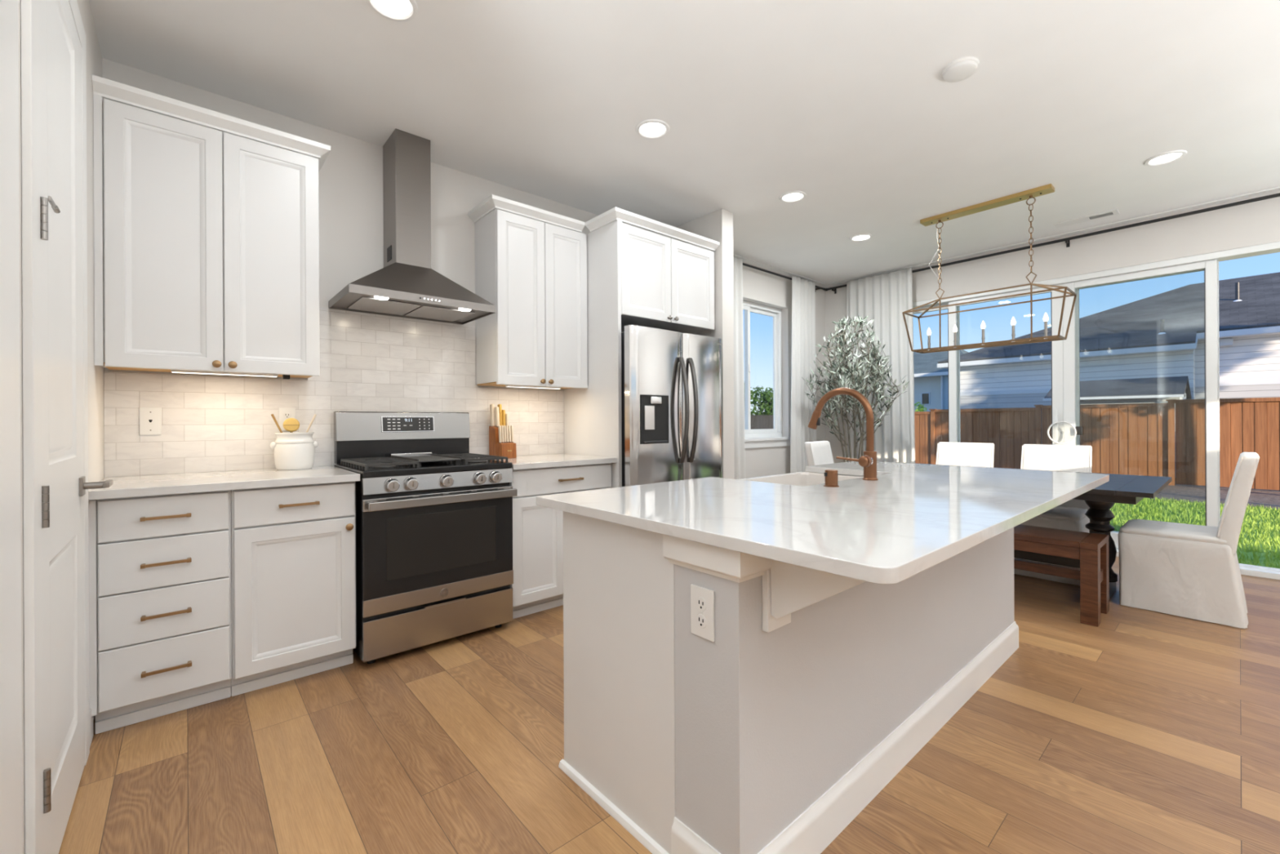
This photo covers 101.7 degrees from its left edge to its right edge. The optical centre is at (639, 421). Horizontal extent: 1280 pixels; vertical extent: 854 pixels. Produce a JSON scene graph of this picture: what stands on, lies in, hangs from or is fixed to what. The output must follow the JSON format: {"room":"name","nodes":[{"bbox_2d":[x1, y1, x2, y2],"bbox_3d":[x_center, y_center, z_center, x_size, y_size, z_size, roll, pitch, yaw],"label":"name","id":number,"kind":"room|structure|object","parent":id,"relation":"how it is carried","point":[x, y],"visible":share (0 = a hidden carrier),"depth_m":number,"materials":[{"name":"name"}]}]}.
{"room":"kitchen","nodes":[
{"label":"kitchen","id":0,"kind":"room"},
{"bbox_2d":[17,0,104,853],"bbox_3d":[-1.648,-0.232,1.377,0.120,2.800,2.440,0,0,-41],"label":"wall","id":1,"kind":"structure","parent":0,"point":[94,57],"depth_m":2.01,"materials":[{"name":"paint"}]},
{"bbox_2d":[0,0,22,853],"bbox_3d":[-1.210,-0.233,0.980,0.018,2.798,0.265,0,0,-41],"label":"trim","id":2,"kind":"structure","parent":1,"relation":"attached to","point":[11,696],"depth_m":1.02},
{"bbox_2d":[20,0,89,853],"bbox_3d":[-1.668,-0.097,1.505,0.017,2.530,0.870,0,0,-41],"label":"trim","id":3,"kind":"structure","parent":1,"relation":"attached to","point":[29,9],"depth_m":1.19,"materials":[{"name":"white wood"}]},
{"bbox_2d":[39,0,112,853],"bbox_3d":[-1.650,-0.054,1.522,0.103,2.420,0.707,0,0,-41],"label":"door","id":4,"kind":"structure","parent":1,"relation":"in","point":[64,484],"depth_m":1.48,"materials":[{"name":"white wood"}]},
{"bbox_2d":[89,708,93,746],"bbox_3d":[-1.994,1.105,1.885,0.014,0.130,0.130,0,0,-41],"label":"baseboard","id":5,"kind":"structure","parent":1,"relation":"attached to","point":[91,727],"depth_m":1.89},
{"bbox_2d":[102,57,825,478],"bbox_3d":[-0.096,-0.239,4.444,6.488,2.800,0.150,0,0,-41],"label":"wall","id":6,"kind":"structure","parent":0,"point":[351,216],"depth_m":3.08,"materials":[{"name":"paint"}]},
{"bbox_2d":[91,74,330,377],"bbox_3d":[-1.973,-0.799,2.472,0.828,1.149,0.363,0,0,-41],"label":"upper cabinet","id":7,"kind":"object","parent":6,"relation":"attached to","point":[206,239],"visible":1,"depth_m":2.31,"materials":[{"name":"white wood"}]},
{"bbox_2d":[170,369,289,379],"bbox_3d":[-1.909,-0.221,2.451,0.440,0.025,0.038,0,0,-41],"label":"light","id":8,"kind":"object","parent":7,"relation":"attached to","point":[284,376],"visible":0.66,"depth_m":2.43,"materials":[{"name":"white plastic"}]},
{"bbox_2d":[103,306,564,477],"bbox_3d":[-1.488,-0.193,3.127,2.416,0.878,0.010,0,0,-41],"label":"backsplash","id":9,"kind":"structure","parent":6,"relation":"attached to","point":[369,362],"depth_m":2.90,"materials":[{"name":"tile"}]},
{"bbox_2d":[139,407,161,435],"bbox_3d":[-2.277,-0.001,2.427,0.074,0.128,0.008,0,0,-41],"label":"wall jack","id":10,"kind":"object","parent":9,"relation":"attached to","point":[150,418],"visible":1,"depth_m":2.42,"materials":[{"name":"white plastic"}]},
{"bbox_2d":[278,407,295,431],"bbox_3d":[-1.877,-0.011,2.774,0.074,0.122,0.008,0,0,-41],"label":"wall outlet","id":11,"kind":"object","parent":9,"relation":"attached to","point":[284,414],"visible":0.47,"depth_m":2.76,"materials":[{"name":"white plastic"}]},
{"bbox_2d":[283,412,290,418],"bbox_3d":[-1.876,-0.032,2.772,0.034,0.034,0.002,0,0,-41],"label":"socket","id":12,"kind":"object","parent":11,"relation":"attached to","point":[286,415],"depth_m":2.77,"materials":[{"name":"white plastic"}]},
{"bbox_2d":[328,128,495,324],"bbox_3d":[-1.290,-1.131,2.972,0.762,1.002,0.489,0,0,-41],"label":"range hood","id":13,"kind":"object","parent":6,"relation":"attached to","point":[407,286],"visible":1,"depth_m":2.95,"materials":[{"name":"metal"}]},
{"bbox_2d":[386,244,391,262],"bbox_3d":[-1.440,-0.963,2.999,0.007,0.080,0.080,0,0,-41],"label":"vent grille","id":14,"kind":"object","parent":13,"relation":"attached to","point":[388,246],"depth_m":3.00,"materials":[{"name":"black"}]},
{"bbox_2d":[467,194,588,389],"bbox_3d":[-0.739,-0.805,3.546,0.733,1.149,0.363,0,0,-41],"label":"upper cabinet","id":15,"kind":"object","parent":6,"relation":"attached to","point":[534,272],"visible":1,"depth_m":3.41,"materials":[{"name":"white wood"}]},
{"bbox_2d":[505,384,560,389],"bbox_3d":[-0.709,-0.231,3.494,0.400,0.016,0.036,0,0,-41],"label":"light","id":16,"kind":"object","parent":15,"relation":"attached to","point":[506,385],"visible":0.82,"depth_m":3.47,"materials":[{"name":"white plastic"}]},
{"bbox_2d":[585,207,719,333],"bbox_3d":[0.014,-1.044,3.977,1.062,0.678,0.703,0,0,-41],"label":"upper cabinet","id":17,"kind":"object","parent":6,"relation":"attached to","point":[668,283],"visible":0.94,"depth_m":3.71,"materials":[{"name":"white wood"}]},
{"bbox_2d":[742,300,782,438],"bbox_3d":[1.136,-0.548,5.569,1.230,1.455,0.062,0,0,-41],"label":"window","id":18,"kind":"structure","parent":6,"relation":"in","point":[748,306],"depth_m":5.83,"materials":[{"name":"white plastic"}]},
{"bbox_2d":[745,436,790,448],"bbox_3d":[1.198,0.229,5.502,1.330,0.100,0.120,0,0,-41],"label":"windowsill","id":19,"kind":"object","parent":6,"relation":"attached to","point":[754,442],"visible":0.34,"depth_m":5.58,"materials":[{"name":"white wood"}]},
{"bbox_2d":[742,262,826,290],"bbox_3d":[1.359,-1.579,5.555,2.235,0.064,0.091,0,0,-41],"label":"curtain rod","id":20,"kind":"object","parent":6,"relation":"attached to","point":[744,264],"visible":0.38,"depth_m":5.56,"materials":[{"name":"black metal"}]},
{"bbox_2d":[733,257,745,479],"bbox_3d":[0.817,-0.230,4.991,0.601,2.732,0.071,0,0,-41],"label":"curtain","id":21,"kind":"object","parent":20,"relation":"hanging from","point":[739,380],"visible":0.23,"depth_m":5.13,"materials":[{"name":"white fabric"}]},
{"bbox_2d":[790,275,816,472],"bbox_3d":[1.854,-0.235,5.894,0.513,2.732,0.074,0,0,-41],"label":"curtain","id":22,"kind":"object","parent":20,"relation":"hanging from","point":[803,291],"visible":0.76,"depth_m":5.86,"materials":[{"name":"white fabric"}]},
{"bbox_2d":[58,556,1279,853],"bbox_3d":[0.739,1.216,0.598,10.290,0.120,7.040,0,0,-41],"label":"floor","id":23,"kind":"structure","parent":0,"point":[1140,731],"depth_m":1.78,"materials":[{"name":"brown wood"}]},
{"bbox_2d":[88,489,231,733],"bbox_3d":[-2.029,0.729,2.232,0.415,0.882,0.642,0,0,-41],"label":"drawer unit","id":24,"kind":"object","parent":23,"relation":"on","point":[160,597],"visible":0.97,"depth_m":2.01,"materials":[{"name":"white wood"}]},
{"bbox_2d":[88,465,359,500],"bbox_3d":[-1.852,0.265,2.385,0.889,0.033,0.647,0,0,-41],"label":"countertop","id":25,"kind":"structure","parent":24,"relation":"on","point":[124,486],"depth_m":2.22,"materials":[{"name":"stone"}]},
{"bbox_2d":[270,431,318,470],"bbox_3d":[-1.798,0.152,2.714,0.178,0.190,0.178,0,0,0],"label":"utensil crock","id":26,"kind":"object","parent":25,"relation":"on","point":[294,451],"visible":1,"depth_m":2.65,"materials":[{"name":"white ceramic"}]},
{"bbox_2d":[271,413,282,432],"bbox_3d":[-1.836,0.098,2.681,0.101,0.273,0.010,0,0,-41],"label":"wooden stick","id":27,"kind":"object","parent":26,"relation":"in","point":[272,415],"visible":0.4,"depth_m":2.66,"materials":[{"name":"brown wood"}]},
{"bbox_2d":[283,417,299,432],"bbox_3d":[-1.813,0.108,2.714,0.072,0.251,0.026,0,0,-41],"label":"scrub brush","id":28,"kind":"object","parent":26,"relation":"in","point":[291,424],"visible":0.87,"depth_m":2.71,"materials":[{"name":"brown wood"}]},
{"bbox_2d":[306,413,316,432],"bbox_3d":[-1.763,0.098,2.751,0.101,0.273,0.010,0,0,-41],"label":"wooden stick","id":29,"kind":"object","parent":26,"relation":"in","point":[315,415],"visible":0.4,"depth_m":2.76,"materials":[{"name":"beige wood"}]},
{"bbox_2d":[231,481,355,696],"bbox_3d":[-1.697,0.728,2.521,0.464,0.882,0.642,0,0,-41],"label":"base cabinet","id":30,"kind":"object","parent":23,"relation":"on","point":[293,548],"visible":0.94,"depth_m":2.30,"materials":[{"name":"white wood"}]},
{"bbox_2d":[333,411,517,663],"bbox_3d":[-1.197,0.554,2.905,0.767,1.224,0.698,0,0,-41],"label":"gas range","id":31,"kind":"object","parent":23,"relation":"on","point":[434,516],"visible":0.99,"depth_m":2.70,"materials":[{"name":"silver metal"}]},
{"bbox_2d":[335,459,512,478],"bbox_3d":[-1.196,0.249,2.902,0.766,0.032,0.580,0,0,-41],"label":"cooktop","id":32,"kind":"object","parent":31,"relation":"in","point":[452,468],"depth_m":2.69,"materials":[{"name":"black metal"}]},
{"bbox_2d":[509,462,611,618],"bbox_3d":[-0.646,0.722,3.435,0.746,0.882,0.642,0,0,-41],"label":"base cabinet","id":33,"kind":"object","parent":23,"relation":"on","point":[537,586],"visible":0.35,"depth_m":3.12,"materials":[{"name":"white wood"}]},
{"bbox_2d":[494,453,616,470],"bbox_3d":[-0.646,0.259,3.434,0.747,0.033,0.647,0,0,-41],"label":"countertop","id":34,"kind":"structure","parent":33,"relation":"on","point":[532,461],"depth_m":3.27,"materials":[{"name":"stone"}]},
{"bbox_2d":[488,426,516,458],"bbox_3d":[-0.911,0.137,3.461,0.162,0.212,0.110,0,0,43],"label":"knife block","id":35,"kind":"object","parent":34,"relation":"on","point":[508,450],"visible":0.69,"depth_m":3.43,"materials":[{"name":"orange wood"}]},
{"bbox_2d":[489,404,494,426],"bbox_3d":[-0.983,-0.014,3.473,0.040,0.201,0.022,0,0,43],"label":"knife","id":36,"kind":"object","parent":35,"relation":"in","point":[491,406],"visible":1,"depth_m":3.46,"materials":[{"name":"silver metal"}]},
{"bbox_2d":[494,406,499,426],"bbox_3d":[-0.951,-0.004,3.471,0.040,0.186,0.022,0,0,43],"label":"knife","id":37,"kind":"object","parent":35,"relation":"in","point":[496,408],"visible":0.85,"depth_m":3.46,"materials":[{"name":"silver metal"}]},
{"bbox_2d":[497,425,501,443],"bbox_3d":[-0.913,0.109,3.401,0.027,0.162,0.012,0,0,43],"label":"knife","id":38,"kind":"object","parent":35,"relation":"on","point":[499,426],"visible":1,"depth_m":3.40,"materials":[{"name":"silver metal"}]},
{"bbox_2d":[497,404,502,426],"bbox_3d":[-0.944,-0.015,3.516,0.040,0.201,0.020,0,0,43],"label":"knife","id":39,"kind":"object","parent":35,"relation":"in","point":[500,406],"visible":0.66,"depth_m":3.50,"materials":[{"name":"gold metal"}]},
{"bbox_2d":[501,425,503,443],"bbox_3d":[-0.901,0.109,3.415,0.027,0.162,0.012,0,0,43],"label":"knife","id":40,"kind":"object","parent":35,"relation":"on","point":[502,426],"visible":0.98,"depth_m":3.41,"materials":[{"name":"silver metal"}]},
{"bbox_2d":[502,409,506,426],"bbox_3d":[-0.919,0.005,3.518,0.034,0.166,0.018,0,0,43],"label":"knife","id":41,"kind":"object","parent":35,"relation":"in","point":[503,411],"visible":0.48,"depth_m":3.51,"materials":[{"name":"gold metal"}]},
{"bbox_2d":[503,425,506,443],"bbox_3d":[-0.888,0.109,3.428,0.027,0.162,0.012,0,0,43],"label":"knife","id":42,"kind":"object","parent":35,"relation":"on","point":[504,426],"visible":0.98,"depth_m":3.42,"materials":[{"name":"silver metal"}]},
{"bbox_2d":[505,425,508,442],"bbox_3d":[-0.876,0.109,3.441,0.027,0.162,0.012,0,0,43],"label":"knife","id":43,"kind":"object","parent":35,"relation":"on","point":[507,428],"visible":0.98,"depth_m":3.44,"materials":[{"name":"silver metal"}]},
{"bbox_2d":[505,413,508,425],"bbox_3d":[-0.899,0.019,3.516,0.030,0.141,0.012,0,0,43],"label":"knife","id":44,"kind":"object","parent":35,"relation":"in","point":[506,415],"visible":0.45,"depth_m":3.51,"materials":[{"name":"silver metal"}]},
{"bbox_2d":[507,425,511,442],"bbox_3d":[-0.864,0.108,3.454,0.027,0.162,0.012,0,0,43],"label":"knife","id":45,"kind":"object","parent":35,"relation":"on","point":[508,426],"visible":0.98,"depth_m":3.45,"materials":[{"name":"silver metal"}]},
{"bbox_2d":[510,425,513,442],"bbox_3d":[-0.852,0.108,3.467,0.027,0.162,0.012,0,0,43],"label":"knife","id":46,"kind":"object","parent":35,"relation":"on","point":[511,426],"visible":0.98,"depth_m":3.46,"materials":[{"name":"silver metal"}]},
{"bbox_2d":[563,219,622,488],"bbox_3d":[-0.349,-0.080,3.683,0.027,2.484,0.664,0,0,-41],"label":"end panel","id":47,"kind":"object","parent":23,"relation":"on","point":[593,415],"visible":0.36,"depth_m":3.56,"materials":[{"name":"white wood"}]},
{"bbox_2d":[621,324,722,486],"bbox_3d":[0.057,0.257,3.837,0.898,1.745,0.864,0,0,-41],"label":"refrigerator","id":48,"kind":"object","parent":23,"relation":"on","point":[672,381],"visible":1,"depth_m":3.50,"materials":[{"name":"grey metal"}]},
{"bbox_2d":[558,472,1018,853],"bbox_3d":[0.904,0.719,2.108,2.260,0.873,1.009,0,0,-41],"label":"kitchen island","id":49,"kind":"object","parent":23,"relation":"on","point":[813,689],"visible":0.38,"depth_m":1.45,"materials":[{"name":"paint"}]},
{"bbox_2d":[690,583,714,641],"bbox_3d":[0.152,0.467,1.275,0.008,0.122,0.074,0,0,-41],"label":"wall outlet","id":50,"kind":"object","parent":49,"relation":"attached to","point":[702,599],"visible":1,"depth_m":1.27,"materials":[{"name":"white plastic"}]},
{"bbox_2d":[696,596,706,611],"bbox_3d":[0.150,0.446,1.274,0.002,0.034,0.034,0,0,-41],"label":"socket","id":51,"kind":"object","parent":50,"relation":"attached to","point":[701,602],"depth_m":1.27,"materials":[{"name":"white plastic"}]},
{"bbox_2d":[696,613,706,628],"bbox_3d":[0.150,0.488,1.274,0.002,0.034,0.034,0,0,-41],"label":"socket","id":52,"kind":"object","parent":50,"relation":"attached to","point":[701,619],"depth_m":1.27,"materials":[{"name":"white plastic"}]},
{"bbox_2d":[536,461,1109,583],"bbox_3d":[0.909,0.266,2.104,2.320,0.030,1.198,0,0,-41],"label":"island countertop","id":53,"kind":"structure","parent":49,"relation":"on","point":[894,527],"depth_m":1.49,"materials":[{"name":"stone"}]},
{"bbox_2d":[738,471,862,485],"bbox_3d":[0.775,0.400,2.480,0.806,0.232,0.518,0,0,-41],"label":"farmhouse sink","id":54,"kind":"object","parent":53,"relation":"in","point":[798,478],"visible":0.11,"depth_m":2.81,"materials":[{"name":"white ceramic"}]},
{"bbox_2d":[823,469,839,487],"bbox_3d":[0.744,0.221,2.026,0.058,0.063,0.058,0,0,-41],"label":"air gap","id":55,"kind":"object","parent":53,"relation":"on","point":[830,475],"visible":1,"depth_m":2.01,"materials":[{"name":"orange metal"}]},
{"bbox_2d":[808,387,878,480],"bbox_3d":[0.886,0.051,2.326,0.106,0.402,0.325,0,0,-41],"label":"kitchen faucet","id":56,"kind":"object","parent":53,"relation":"on","point":[868,460],"visible":1,"depth_m":2.23,"materials":[{"name":"orange metal"}]},
{"bbox_2d":[804,440,834,473],"bbox_3d":[1.903,0.670,4.882,0.579,0.952,0.497,0,0,43],"label":"dining chair","id":57,"kind":"object","parent":23,"relation":"on","point":[818,452],"visible":0.25,"depth_m":4.95,"materials":[{"name":"white fabric"}]},
{"bbox_2d":[801,315,909,462],"bbox_3d":[2.223,0.021,5.475,0.860,2.256,1.122,0,0,-21],"label":"tree","id":58,"kind":"object","parent":23,"relation":"on","point":[848,381],"visible":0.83,"depth_m":5.40,"materials":[{"name":"green plant"}]},
{"bbox_2d":[935,441,994,467],"bbox_3d":[2.707,0.666,4.473,0.579,0.952,0.497,0,0,-41],"label":"dining chair","id":59,"kind":"object","parent":23,"relation":"on","point":[964,454],"visible":0.15,"depth_m":4.59,"materials":[{"name":"white fabric"}]},
{"bbox_2d":[880,461,1172,599],"bbox_3d":[2.549,0.767,3.923,1.170,0.760,1.972,0,0,-41],"label":"dining table","id":60,"kind":"object","parent":23,"relation":"on","point":[1120,488],"visible":0.37,"depth_m":3.34,"materials":[{"name":"brown wood"}]},
{"bbox_2d":[1013,444,1092,585],"bbox_3d":[3.115,0.664,3.973,0.579,0.952,0.497,0,0,-41],"label":"dining chair","id":61,"kind":"object","parent":23,"relation":"on","point":[1069,515],"visible":0.38,"depth_m":3.96,"materials":[{"name":"white fabric"}]},
{"bbox_2d":[1037,506,1087,520],"bbox_3d":[3.076,0.677,3.940,0.462,0.045,0.456,0,0,-41],"label":"seat cushion","id":62,"kind":"object","parent":61,"relation":"on","point":[1058,513],"depth_m":3.76,"materials":[{"name":"white fabric"}]},
{"bbox_2d":[1013,524,1109,626],"bbox_3d":[2.202,0.919,3.596,0.373,0.460,1.500,0,0,-41],"label":"bench","id":63,"kind":"object","parent":23,"relation":"on","point":[1091,549],"visible":0.41,"depth_m":3.09,"materials":[{"name":"brown wood"}]},
{"bbox_2d":[1117,452,1259,628],"bbox_3d":[3.351,0.663,3.199,0.497,0.952,0.579,0,0,-41],"label":"dining chair","id":64,"kind":"object","parent":23,"relation":"on","point":[1188,571],"visible":1,"depth_m":3.03,"materials":[{"name":"white fabric"}]},
{"bbox_2d":[1119,519,1226,544],"bbox_3d":[3.317,0.676,3.237,0.456,0.045,0.462,0,0,-41],"label":"seat cushion","id":65,"kind":"object","parent":64,"relation":"on","point":[1141,529],"depth_m":3.15,"materials":[{"name":"white fabric"}]},
{"bbox_2d":[88,0,1279,284],"bbox_3d":[0.724,-1.704,0.598,10.290,0.120,7.040,0,0,-41],"label":"ceiling","id":66,"kind":"structure","parent":0,"point":[848,105],"depth_m":2.64,"materials":[{"name":"paint"}]},
{"bbox_2d":[365,0,417,22],"bbox_3d":[-0.969,-1.630,2.034,0.192,0.010,0.192,0,0,-41],"label":"recessed light","id":67,"kind":"object","parent":66,"relation":"in","point":[398,11],"visible":1,"depth_m":2.06,"materials":[{"name":"white plastic"}]},
{"bbox_2d":[635,119,669,138],"bbox_3d":[0.071,-1.635,2.925,0.192,0.010,0.192,0,0,-41],"label":"recessed light","id":68,"kind":"object","parent":66,"relation":"in","point":[649,128],"visible":1,"depth_m":2.92,"materials":[{"name":"white plastic"}]},
{"bbox_2d":[778,191,806,202],"bbox_3d":[1.118,-1.640,3.817,0.192,0.010,0.192,0,0,-41],"label":"recessed light","id":69,"kind":"object","parent":66,"relation":"in","point":[791,196],"visible":1,"depth_m":3.81,"materials":[{"name":"white plastic"}]},
{"bbox_2d":[849,233,872,241],"bbox_3d":[1.982,-1.645,4.675,0.192,0.010,0.192,0,0,-41],"label":"recessed light","id":70,"kind":"object","parent":66,"relation":"in","point":[861,237],"visible":1,"depth_m":4.67,"materials":[{"name":"white plastic"}]},
{"bbox_2d":[941,57,979,82],"bbox_3d":[1.493,-1.633,2.433,0.152,0.030,0.152,0,0,-41],"label":"smoke detector","id":71,"kind":"object","parent":66,"relation":"attached to","point":[960,69],"visible":1,"depth_m":2.41,"materials":[{"name":"white plastic"}]},
{"bbox_2d":[902,183,1076,353],"bbox_3d":[2.622,-1.113,3.987,0.327,1.078,1.061,0,0,-41],"label":"lantern chandelier","id":72,"kind":"object","parent":66,"relation":"hanging from","point":[1048,188],"visible":1,"depth_m":3.92,"materials":[{"name":"gold metal"}]},
{"bbox_2d":[927,328,931,350],"bbox_3d":[2.372,-0.674,4.278,0.031,0.188,0.030,0,0,-41],"label":"candle","id":73,"kind":"object","parent":72,"relation":"on","point":[929,332],"depth_m":4.27,"materials":[{"name":"silver metal"}]},
{"bbox_2d":[952,324,957,347],"bbox_3d":[2.498,-0.675,4.133,0.031,0.188,0.030,0,0,-41],"label":"candle","id":74,"kind":"object","parent":72,"relation":"on","point":[955,329],"depth_m":4.12,"materials":[{"name":"silver metal"}]},
{"bbox_2d":[980,320,985,345],"bbox_3d":[2.624,-0.675,3.987,0.031,0.188,0.030,0,0,-41],"label":"candle","id":75,"kind":"object","parent":72,"relation":"on","point":[983,326],"depth_m":3.98,"materials":[{"name":"silver metal"}]},
{"bbox_2d":[1010,316,1015,342],"bbox_3d":[2.751,-0.676,3.842,0.031,0.188,0.030,0,0,-41],"label":"candle","id":76,"kind":"object","parent":72,"relation":"on","point":[1013,322],"depth_m":3.83,"materials":[{"name":"silver metal"}]},
{"bbox_2d":[1043,312,1048,338],"bbox_3d":[2.877,-0.676,3.697,0.031,0.188,0.030,0,0,-41],"label":"candle","id":77,"kind":"object","parent":72,"relation":"on","point":[1046,317],"depth_m":3.69,"materials":[{"name":"silver metal"}]},
{"bbox_2d":[1053,208,1119,227],"bbox_3d":[3.648,-1.655,4.269,0.140,0.007,0.400,0,0,-41],"label":"ceiling vent","id":78,"kind":"object","parent":66,"relation":"in","point":[1113,212],"visible":1,"depth_m":4.25,"materials":[{"name":"white plastic"}]},
{"bbox_2d":[1143,150,1186,166],"bbox_3d":[3.303,-1.651,3.279,0.192,0.010,0.192,0,0,-41],"label":"recessed light","id":79,"kind":"object","parent":66,"relation":"in","point":[1169,157],"visible":1,"depth_m":3.27,"materials":[{"name":"white plastic"}]},
{"bbox_2d":[659,208,734,479],"bbox_3d":[0.453,-0.242,4.343,0.137,2.800,0.725,0,0,-41],"label":"wall","id":80,"kind":"structure","parent":0,"point":[717,225],"depth_m":4.07,"materials":[{"name":"paint"}]},
{"bbox_2d":[824,191,1279,462],"bbox_3d":[4.552,-0.263,3.923,0.160,2.800,6.740,0,0,-41],"label":"wall","id":81,"kind":"structure","parent":0,"point":[1255,223],"depth_m":4.50,"materials":[{"name":"paint"}]},
{"bbox_2d":[733,186,1279,287],"bbox_3d":[3.472,-1.652,3.001,2.667,0.010,6.719,0,0,-41],"label":"trim","id":82,"kind":"structure","parent":81,"relation":"attached to","point":[1277,188],"depth_m":4.73,"materials":[{"name":"white wood"}]},
{"bbox_2d":[825,192,1279,293],"bbox_3d":[3.729,-1.584,4.667,0.093,0.070,4.435,0,0,-41],"label":"curtain rod","id":83,"kind":"object","parent":81,"relation":"attached to","point":[1067,240],"visible":1,"depth_m":4.41,"materials":[{"name":"black"}]},
{"bbox_2d":[844,267,915,462],"bbox_3d":[2.651,-0.249,5.803,0.087,2.752,0.800,0,0,-41],"label":"curtain","id":84,"kind":"object","parent":83,"relation":"hanging from","point":[884,297],"visible":0.4,"depth_m":5.72,"materials":[{"name":"white fabric"}]},
{"bbox_2d":[912,241,1279,579],"bbox_3d":[3.853,-0.074,4.705,0.190,2.429,3.680,0,0,-41],"label":"door","id":85,"kind":"structure","parent":81,"relation":"in","point":[1065,353],"depth_m":4.54,"materials":[{"name":"white plastic"}]},
{"bbox_2d":[1047,421,1076,444],"bbox_3d":[3.777,0.101,4.668,0.034,0.207,0.207,0,0,-41],"label":"ring","id":86,"kind":"object","parent":85,"relation":"hanging from","point":[1051,424],"visible":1,"depth_m":4.65,"materials":[{"name":"white plastic"}]},
{"bbox_2d":[1075,426,1082,435],"bbox_3d":[3.877,0.083,4.604,0.024,0.075,0.047,0,0,-41],"label":"door lock","id":87,"kind":"object","parent":85,"relation":"attached to","point":[1079,428],"visible":1,"depth_m":4.59,"materials":[{"name":"black metal"}]},
{"label":"outside","id":88,"kind":"structure","parent":0,"visible":0},
{"bbox_3d":[15.088,1.414,33.008,53.910,0.240,90.000,0,0,-41],"label":"ground","id":89,"kind":"structure","parent":88,"visible":0},
{"bbox_2d":[750,385,773,415],"bbox_3d":[4.648,0.037,18.031,2.407,2.519,1.530,0,0,-41],"label":"tree","id":90,"kind":"object","parent":89,"relation":"on","point":[766,397],"visible":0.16,"depth_m":17.67,"materials":[{"name":"green plant"}]},
{"bbox_2d":[914,401,926,411],"bbox_3d":[7.908,0.354,15.062,1.052,1.842,0.985,0,0,35],"label":"bush","id":91,"kind":"object","parent":89,"relation":"on","point":[919,406],"visible":0.02,"depth_m":15.20,"materials":[{"name":"green plant"}]},
{"bbox_2d":[913,349,968,411],"bbox_3d":[15.218,-1.341,29.819,8.680,5.150,9.600,0,0,-41],"label":"house","id":92,"kind":"structure","parent":89,"relation":"on","point":[931,382],"depth_m":25.54,"materials":[{"name":"white"}]},
{"bbox_2d":[937,271,1279,408],"bbox_3d":[21.146,-1.661,13.756,10.076,5.730,20.980,0,0,-41],"label":"house","id":93,"kind":"structure","parent":89,"relation":"on","point":[1162,335],"depth_m":15.18,"materials":[{"name":"blue"}]},
{"bbox_2d":[1042,376,1191,470],"bbox_3d":[11.947,0.100,13.044,2.650,2.300,2.485,0,0,-41],"label":"garden shed","id":94,"kind":"object","parent":89,"relation":"on","point":[1156,389],"visible":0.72,"depth_m":12.23,"materials":[{"name":"white"}]},
{"bbox_2d":[1110,500,1279,568],"bbox_3d":[6.060,1.310,6.593,5.610,0.060,26.000,0,0,-41],"label":"grass","id":95,"kind":"structure","parent":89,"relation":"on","point":[1260,558],"depth_m":6.05,"materials":[{"name":"green plant"}]},
{"bbox_2d":[750,386,754,399],"bbox_3d":[2.396,-0.036,15.067,1.867,2.682,1.359,0,0,-41],"label":"tree","id":96,"kind":"object","parent":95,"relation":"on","point":[752,394],"visible":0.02,"depth_m":15.29,"materials":[{"name":"green plant"}]},
{"bbox_2d":[750,414,773,438],"bbox_3d":[0.859,0.596,12.688,9.950,1.520,0.080,0,0,-41],"label":"wooden fence","id":97,"kind":"object","parent":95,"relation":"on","point":[757,421],"visible":0.04,"depth_m":14.96,"materials":[{"name":"grey wood"}]},
{"bbox_2d":[1110,496,1279,568],"bbox_3d":[5.359,1.246,7.638,5.540,0.075,6.543,0,0,-41],"label":"grass blades","id":98,"kind":"object","parent":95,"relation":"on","point":[1126,509],"visible":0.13,"depth_m":6.71,"materials":[{"name":"green plant"}]},
{"bbox_2d":[1150,484,1279,510],"bbox_3d":[9.383,1.290,9.485,3.200,0.065,26.000,0,0,-41],"label":"bed","id":99,"kind":"object","parent":89,"relation":"on","point":[1268,498],"depth_m":8.86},
{"bbox_2d":[914,397,1279,490],"bbox_3d":[9.276,0.364,11.583,0.140,1.800,14.040,0,0,-41],"label":"wooden fence","id":100,"kind":"object","parent":99,"relation":"on","point":[1124,438],"visible":0.43,"depth_m":10.54,"materials":[{"name":"brown wood"}]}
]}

